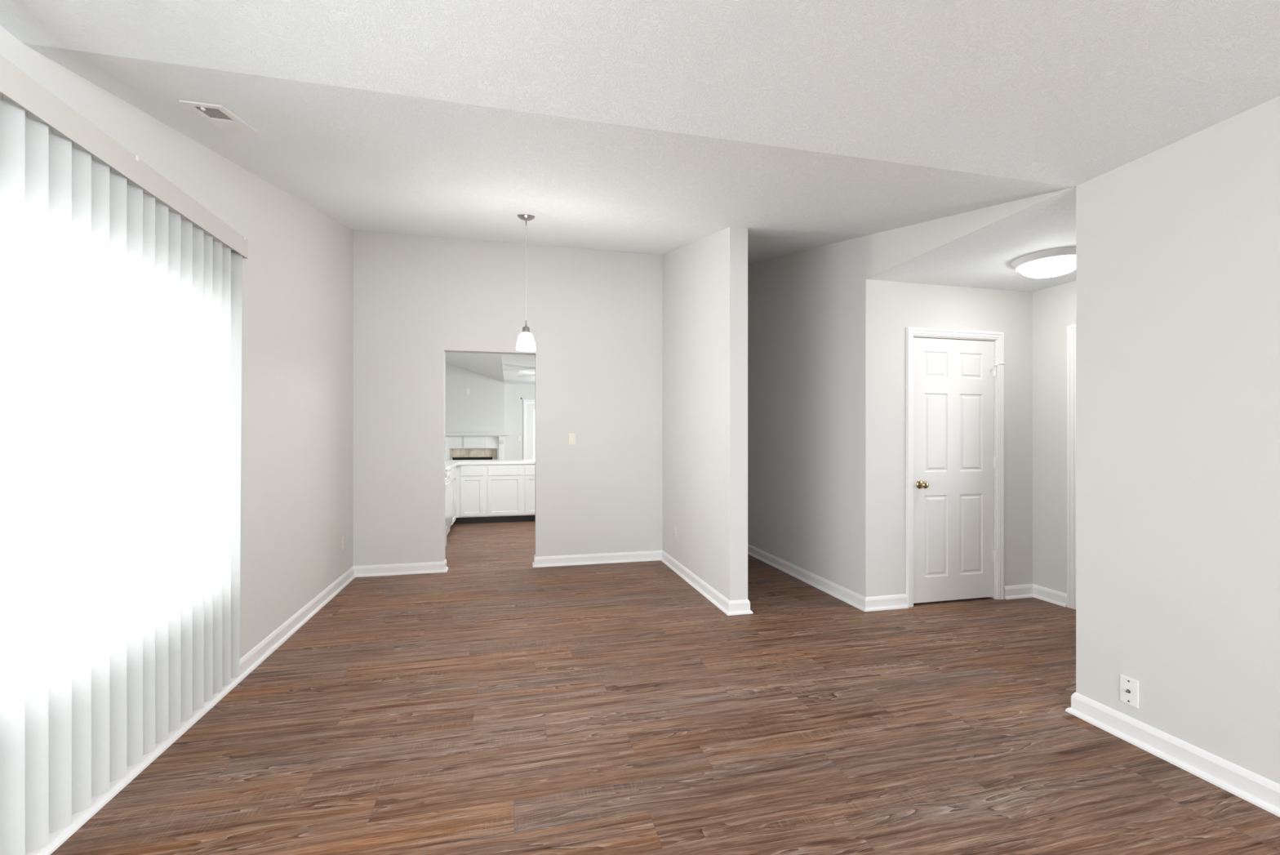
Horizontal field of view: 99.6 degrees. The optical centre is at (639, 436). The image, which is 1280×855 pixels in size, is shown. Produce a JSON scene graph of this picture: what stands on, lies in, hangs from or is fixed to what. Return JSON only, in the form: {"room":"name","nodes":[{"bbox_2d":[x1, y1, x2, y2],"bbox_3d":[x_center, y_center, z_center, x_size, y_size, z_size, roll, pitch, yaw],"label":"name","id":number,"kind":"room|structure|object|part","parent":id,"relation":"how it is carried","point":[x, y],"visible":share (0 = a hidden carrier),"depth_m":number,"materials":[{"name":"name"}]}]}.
{"room":"empty living room","nodes":[
{"label":"empty living room","id":0,"kind":"room"},
{"bbox_2d":[0,25,353,658],"bbox_3d":[-1.716,-0.316,0.833,0.150,3.194,8.660,0,0,-13],"label":"wall","id":1,"kind":"structure","parent":0,"point":[297,431],"depth_m":3.35,"materials":[{"name":"white paint"}]},
{"bbox_2d":[0,54,248,854],"bbox_3d":[-1.698,0.096,1.340,0.119,2.170,2.798,0,0,-13],"label":"vertical blind","id":2,"kind":"object","parent":1,"relation":"attached to","point":[121,293],"visible":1,"depth_m":1.78,"materials":[{"name":"white plastic"}]},
{"bbox_2d":[25,565,355,854],"bbox_3d":[-1.630,1.232,0.854,0.028,0.098,8.420,0,0,-13],"label":"baseboard","id":3,"kind":"structure","parent":1,"relation":"attached to","point":[258,654],"depth_m":2.61,"materials":[{"name":"white paint"}]},
{"bbox_2d":[341,535,344,550],"bbox_3d":[-2.544,0.909,4.630,0.008,0.115,0.070,0,0,-13],"label":"wall outlet","id":4,"kind":"object","parent":1,"relation":"attached to","point":[343,536],"visible":1,"depth_m":4.61,"materials":[{"name":"white plastic"}]},
{"bbox_2d":[445,362,504,459],"bbox_3d":[-3.810,-0.233,11.555,1.770,3.028,0.350,0,0,-13],"label":"wall","id":5,"kind":"structure","parent":0,"point":[482,411],"depth_m":11.44,"materials":[{"name":"white paint"}]},
{"bbox_2d":[466,388,470,394],"bbox_3d":[-3.628,-0.954,11.415,0.070,0.115,0.008,0,0,-13],"label":"cable plate","id":6,"kind":"object","parent":5,"relation":"attached to","point":[468,390],"visible":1,"depth_m":11.41,"materials":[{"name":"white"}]},
{"bbox_2d":[353,230,662,565],"bbox_3d":[-1.208,-0.303,5.346,2.940,3.168,0.120,0,0,-13],"label":"wall","id":7,"kind":"structure","parent":0,"point":[594,317],"depth_m":5.31,"materials":[{"name":"white paint"}]},
{"bbox_2d":[353,558,448,577],"bbox_3d":[-2.239,1.232,5.084,0.813,0.098,0.148,0,0,-13],"label":"baseboard","id":8,"kind":"structure","parent":7,"relation":"attached to","point":[428,566],"depth_m":5.03,"materials":[{"name":"white paint"}]},
{"bbox_2d":[568,433,575,444],"bbox_3d":[-0.679,0.026,5.402,0.070,0.115,0.017,0,0,-13],"label":"light switch","id":9,"kind":"object","parent":7,"relation":"attached to","point":[571,437],"visible":1,"depth_m":5.40,"materials":[{"name":"beige plastic"}]},
{"bbox_2d":[532,550,662,567],"bbox_3d":[-0.420,1.232,5.520,1.327,0.098,0.148,0,0,-13],"label":"baseboard","id":10,"kind":"structure","parent":7,"relation":"attached to","point":[653,555],"depth_m":5.45,"materials":[{"name":"white paint"}]},
{"bbox_2d":[504,383,535,459],"bbox_3d":[-2.090,-0.234,12.209,5.420,3.029,0.120,0,0,-13],"label":"wall","id":11,"kind":"structure","parent":0,"point":[513,404],"depth_m":11.98,"materials":[{"name":"white paint"}]},
{"bbox_2d":[523,399,535,459],"bbox_3d":[-2.123,0.228,12.130,0.972,2.106,0.018,0,0,-13],"label":"trim","id":12,"kind":"structure","parent":11,"relation":"attached to","point":[525,401],"depth_m":12.02,"materials":[{"name":"white paint"}]},
{"bbox_2d":[526,403,535,459],"bbox_3d":[-2.136,0.261,12.188,0.840,2.020,0.040,0,0,-13],"label":"door","id":13,"kind":"structure","parent":11,"relation":"in","point":[530,406],"depth_m":12.09,"materials":[{"name":"white paint"}]},
{"bbox_2d":[0,0,1279,384],"bbox_3d":[-0.023,-1.710,4.776,6.220,1.102,15.540,0,0,-13],"label":"ceiling","id":14,"kind":"structure","parent":0,"point":[662,127],"depth_m":1.89,"materials":[{"name":"white paint"}]},
{"bbox_2d":[178,99,261,135],"bbox_3d":[-1.657,-1.260,2.150,0.138,0.077,0.324,0,0,-13],"label":"ceiling vent","id":15,"kind":"object","parent":14,"relation":"in","point":[220,116],"visible":1,"depth_m":2.13,"materials":[{"name":"white metal"}]},
{"bbox_2d":[515,213,535,351],"bbox_3d":[-0.814,-1.104,3.864,0.137,0.970,0.137,0,0,-13],"label":"pendant lamp","id":16,"kind":"object","parent":14,"relation":"hanging from","point":[526,342],"visible":1,"depth_m":3.83,"materials":[{"name":"white glass"}]},
{"bbox_3d":[-0.814,-0.680,3.864,0.137,0.122,0.137,0,0,-13],"label":"lamp shade","id":17,"kind":"part","parent":16,"relation":"part of","materials":[{"name":"white glass"}]},
{"bbox_3d":[-0.814,-1.165,3.864,0.007,0.683,0.008,0,0,-13],"label":"cord","id":18,"kind":"part","parent":16,"relation":"part of","materials":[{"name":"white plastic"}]},
{"bbox_2d":[516,370,535,377],"bbox_3d":[-1.447,-1.056,9.271,1.299,0.205,1.349,0,0,-13],"label":"ceiling fan","id":19,"kind":"object","parent":14,"relation":"hanging from","point":[519,371],"visible":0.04,"depth_m":8.99,"materials":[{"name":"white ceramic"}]},
{"bbox_3d":[-1.769,-1.054,8.971,0.136,0.026,0.600,0,0,43],"label":"blade","id":20,"kind":"part","parent":19,"relation":"part of","materials":[{"name":"white"}]},
{"bbox_3d":[-1.863,-1.054,9.432,0.600,0.026,0.136,0,0,25],"label":"blade","id":21,"kind":"part","parent":19,"relation":"part of","materials":[{"name":"white"}]},
{"bbox_2d":[1010,247,1075,278],"bbox_3d":[2.674,-1.095,3.519,0.428,0.128,0.428,0,0,-13],"label":"flush ceiling light","id":22,"kind":"object","parent":14,"relation":"attached to","point":[1051,263],"visible":0.84,"depth_m":3.43,"materials":[{"name":"white glass"}]},
{"bbox_2d":[50,520,1279,854],"bbox_3d":[-0.155,1.281,4.948,9.607,0.001,15.980,0,0,-13],"label":"floor","id":23,"kind":"structure","parent":0,"point":[495,702],"depth_m":2.33,"materials":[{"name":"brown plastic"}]},
{"bbox_2d":[445,466,450,545],"bbox_3d":[-2.501,0.812,5.980,0.719,0.938,0.755,0,0,-13],"label":"range","id":24,"kind":"object","parent":23,"relation":"on","point":[446,467],"visible":0.02,"depth_m":6.32,"materials":[{"name":"white metal"}]},
{"bbox_2d":[445,477,450,525],"bbox_3d":[-2.187,0.761,6.055,0.075,0.560,0.695,0,0,-13],"label":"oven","id":25,"kind":"object","parent":24,"relation":"in","point":[446,482],"depth_m":6.26,"materials":[{"name":"white metal"}]},
{"bbox_2d":[445,469,453,536],"bbox_3d":[-2.684,0.847,6.668,0.682,0.868,0.620,0,0,-13],"label":"dishwasher","id":26,"kind":"object","parent":23,"relation":"on","point":[449,473],"visible":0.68,"depth_m":6.73,"materials":[{"name":"white metal"}]},
{"bbox_3d":[-2.384,0.506,6.740,0.032,0.140,0.600,0,0,-13],"label":"control panel","id":27,"kind":"part","parent":26,"relation":"part of","materials":[{"name":"white plastic"}]},
{"bbox_3d":[-2.387,0.851,6.739,0.025,0.540,0.600,0,0,-13],"label":"door","id":28,"kind":"part","parent":26,"relation":"part of","materials":[{"name":"white metal"}]},
{"bbox_2d":[449,465,457,527],"bbox_3d":[-2.942,0.847,7.681,0.653,0.868,1.450,0,0,-13],"label":"base cabinet","id":29,"kind":"object","parent":23,"relation":"on","point":[455,469],"visible":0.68,"depth_m":7.53,"materials":[{"name":"white paint"}]},
{"bbox_3d":[-2.537,0.875,7.351,0.019,0.577,0.480,0,0,-13],"label":"door","id":30,"kind":"part","parent":29,"relation":"part of","materials":[{"name":"white paint"}]},
{"bbox_3d":[-2.537,0.508,7.351,0.019,0.130,0.480,0,0,-13],"label":"drawer","id":31,"kind":"part","parent":29,"relation":"part of","materials":[{"name":"white paint"}]},
{"bbox_2d":[445,458,535,471],"bbox_3d":[-2.133,0.391,7.579,2.179,0.043,2.165,0,0,-13],"label":"countertop","id":32,"kind":"structure","parent":29,"relation":"on","point":[451,464],"depth_m":8.01,"materials":[{"name":"white stone"}]},
{"bbox_2d":[457,464,485,524],"bbox_3d":[-2.530,0.847,8.207,0.390,0.868,0.619,0,0,-13],"label":"base cabinet","id":33,"kind":"object","parent":23,"relation":"on","point":[471,477],"visible":0.99,"depth_m":7.92,"materials":[{"name":"white paint"}]},
{"bbox_3d":[-2.456,0.508,7.916,0.321,0.130,0.019,0,0,-13],"label":"drawer","id":34,"kind":"part","parent":33,"relation":"part of","materials":[{"name":"white paint"}]},
{"bbox_3d":[-2.456,0.875,7.916,0.321,0.577,0.019,0,0,-13],"label":"door","id":35,"kind":"part","parent":33,"relation":"part of","materials":[{"name":"white paint"}]},
{"bbox_2d":[445,433,511,459],"bbox_3d":[-3.545,0.609,11.490,1.595,1.345,0.500,0,0,-13],"label":"fireplace mantel","id":36,"kind":"object","parent":23,"relation":"on","point":[458,446],"visible":0.47,"depth_m":11.42,"materials":[{"name":"white paint"}]},
{"bbox_2d":[452,457,492,459],"bbox_3d":[-3.560,0.460,11.507,0.814,0.042,0.060,0,0,-13],"label":"firebox","id":37,"kind":"object","parent":36,"relation":"attached to","point":[453,458],"depth_m":11.49,"materials":[{"name":"black metal"}]},
{"bbox_3d":[-3.476,0.120,11.400,0.463,0.228,0.016,0,0,-13],"label":"panel","id":38,"kind":"part","parent":36,"relation":"part of","materials":[{"name":"white paint"}]},
{"bbox_2d":[445,433,511,436],"bbox_3d":[-3.510,-0.032,11.344,1.595,0.065,0.200,0,0,-13],"label":"mantel shelf","id":39,"kind":"object","parent":36,"relation":"attached to","point":[446,434],"depth_m":11.31,"materials":[{"name":"white paint"}]},
{"bbox_2d":[485,463,523,522],"bbox_3d":[-2.078,0.847,8.315,0.540,0.868,0.619,0,0,-13],"label":"base cabinet","id":40,"kind":"object","parent":23,"relation":"on","point":[504,482],"visible":0.99,"depth_m":8.03,"materials":[{"name":"white paint"}]},
{"bbox_3d":[-2.007,0.508,8.024,0.480,0.130,0.019,0,0,-13],"label":"drawer","id":41,"kind":"part","parent":40,"relation":"part of","materials":[{"name":"white paint"}]},
{"bbox_3d":[-2.007,0.875,8.024,0.480,0.577,0.019,0,0,-13],"label":"door","id":42,"kind":"part","parent":40,"relation":"part of","materials":[{"name":"white paint"}]},
{"bbox_2d":[523,463,535,521],"bbox_3d":[-1.541,0.847,8.444,0.565,0.868,0.619,0,0,-13],"label":"base cabinet","id":43,"kind":"object","parent":23,"relation":"on","point":[529,469],"visible":0.41,"depth_m":8.11,"materials":[{"name":"white paint"}]},
{"bbox_3d":[-1.482,0.508,8.149,0.487,0.130,0.019,0,0,-13],"label":"drawer","id":44,"kind":"part","parent":43,"relation":"part of","materials":[{"name":"white paint"}]},
{"bbox_3d":[-1.482,0.875,8.149,0.487,0.577,0.019,0,0,-13],"label":"door","id":45,"kind":"part","parent":43,"relation":"part of","materials":[{"name":"white paint"}]},
{"bbox_2d":[662,226,747,599],"bbox_3d":[0.099,-0.430,6.499,0.140,3.422,5.305,0,0,-13],"label":"wall partition","id":46,"kind":"structure","parent":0,"point":[705,279],"depth_m":4.39,"materials":[{"name":"white paint"}]},
{"bbox_2d":[674,525,676,538],"bbox_3d":[0.341,0.916,5.172,0.008,0.115,0.070,0,0,-13],"label":"wall outlet","id":47,"kind":"object","parent":46,"relation":"attached to","point":[675,526],"visible":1,"depth_m":5.17,"materials":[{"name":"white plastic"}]},
{"bbox_2d":[660,550,752,615],"bbox_3d":[0.388,1.232,5.294,0.196,0.098,2.883,0,0,-13],"label":"baseboard","id":48,"kind":"structure","parent":46,"relation":"attached to","point":[740,606],"depth_m":4.27,"materials":[{"name":"white paint"}]},
{"bbox_2d":[880,280,1032,595],"bbox_3d":[2.454,0.061,4.238,1.413,2.440,0.120,0,0,-13],"label":"wall","id":49,"kind":"structure","parent":0,"point":[903,305],"depth_m":4.17,"materials":[{"name":"white paint"}]},
{"bbox_2d":[864,593,908,611],"bbox_3d":[1.822,1.232,4.011,0.374,0.098,0.028,0,0,-13],"label":"baseboard","id":50,"kind":"structure","parent":49,"relation":"attached to","point":[895,601],"depth_m":4.01,"materials":[{"name":"white paint"}]},
{"bbox_2d":[906,326,1004,607],"bbox_3d":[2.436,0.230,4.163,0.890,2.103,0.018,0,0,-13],"label":"trim","id":51,"kind":"structure","parent":49,"relation":"attached to","point":[910,331],"depth_m":4.08,"materials":[{"name":"white paint"}]},
{"bbox_2d":[913,337,1004,603],"bbox_3d":[2.462,0.256,4.171,0.812,2.014,0.107,0,0,-13],"label":"door","id":52,"kind":"structure","parent":49,"relation":"in","point":[954,460],"depth_m":4.18,"materials":[{"name":"white paint"},{"name":"brass"}]},
{"bbox_3d":[2.136,0.363,4.075,0.066,0.066,0.072,0,0,-13],"label":"knob","id":53,"kind":"part","parent":52,"relation":"part of","materials":[{"name":"gold metal"}]},
{"bbox_2d":[1004,583,1033,599],"bbox_3d":[3.019,1.232,4.297,0.287,0.098,0.028,0,0,-13],"label":"baseboard","id":54,"kind":"structure","parent":49,"relation":"attached to","point":[1019,591],"depth_m":4.29,"materials":[{"name":"white paint"}]},
{"bbox_2d":[747,96,1279,783],"bbox_3d":[2.128,-0.430,2.309,0.120,3.422,9.740,0,0,-13],"label":"wall","id":55,"kind":"structure","parent":0,"point":[1178,243],"depth_m":2.23,"materials":[{"name":"white paint"}]},
{"bbox_2d":[747,543,865,611],"bbox_3d":[1.304,1.232,5.434,0.028,0.098,3.038,0,0,-13],"label":"baseboard","id":56,"kind":"structure","parent":55,"relation":"attached to","point":[857,600],"depth_m":4.66,"materials":[{"name":"white paint"}]},
{"bbox_2d":[1120,674,1138,707],"bbox_3d":[2.063,1.076,2.285,0.017,0.114,0.070,0,0,-13],"label":"cable plate","id":57,"kind":"object","parent":55,"relation":"attached to","point":[1129,687],"visible":1,"depth_m":2.28,"materials":[{"name":"white plastic"}]},
{"bbox_2d":[1065,692,1279,817],"bbox_3d":[2.639,1.232,0.114,0.148,0.098,4.993,0,0,-13],"label":"baseboard","id":58,"kind":"structure","parent":55,"relation":"attached to","point":[1254,788],"depth_m":2.09,"materials":[{"name":"white paint"}]},
{"bbox_2d":[1032,280,1075,593],"bbox_3d":[3.515,0.061,3.099,0.120,2.440,2.590,0,0,-13],"label":"wall","id":59,"kind":"structure","parent":0,"point":[1054,308],"depth_m":4.20,"materials":[{"name":"white paint"}]},
{"bbox_2d":[1032,583,1066,606],"bbox_3d":[3.175,1.232,4.203,0.028,0.098,0.284,0,0,-13],"label":"baseboard","id":60,"kind":"structure","parent":59,"relation":"attached to","point":[1047,594],"depth_m":4.19,"materials":[{"name":"white paint"}]},
{"bbox_2d":[1066,324,1075,608],"bbox_3d":[3.336,0.226,3.549,0.018,2.111,1.062,0,0,-13],"label":"trim","id":61,"kind":"structure","parent":59,"relation":"attached to","point":[1071,330],"depth_m":4.03,"materials":[{"name":"white paint"}]}
]}

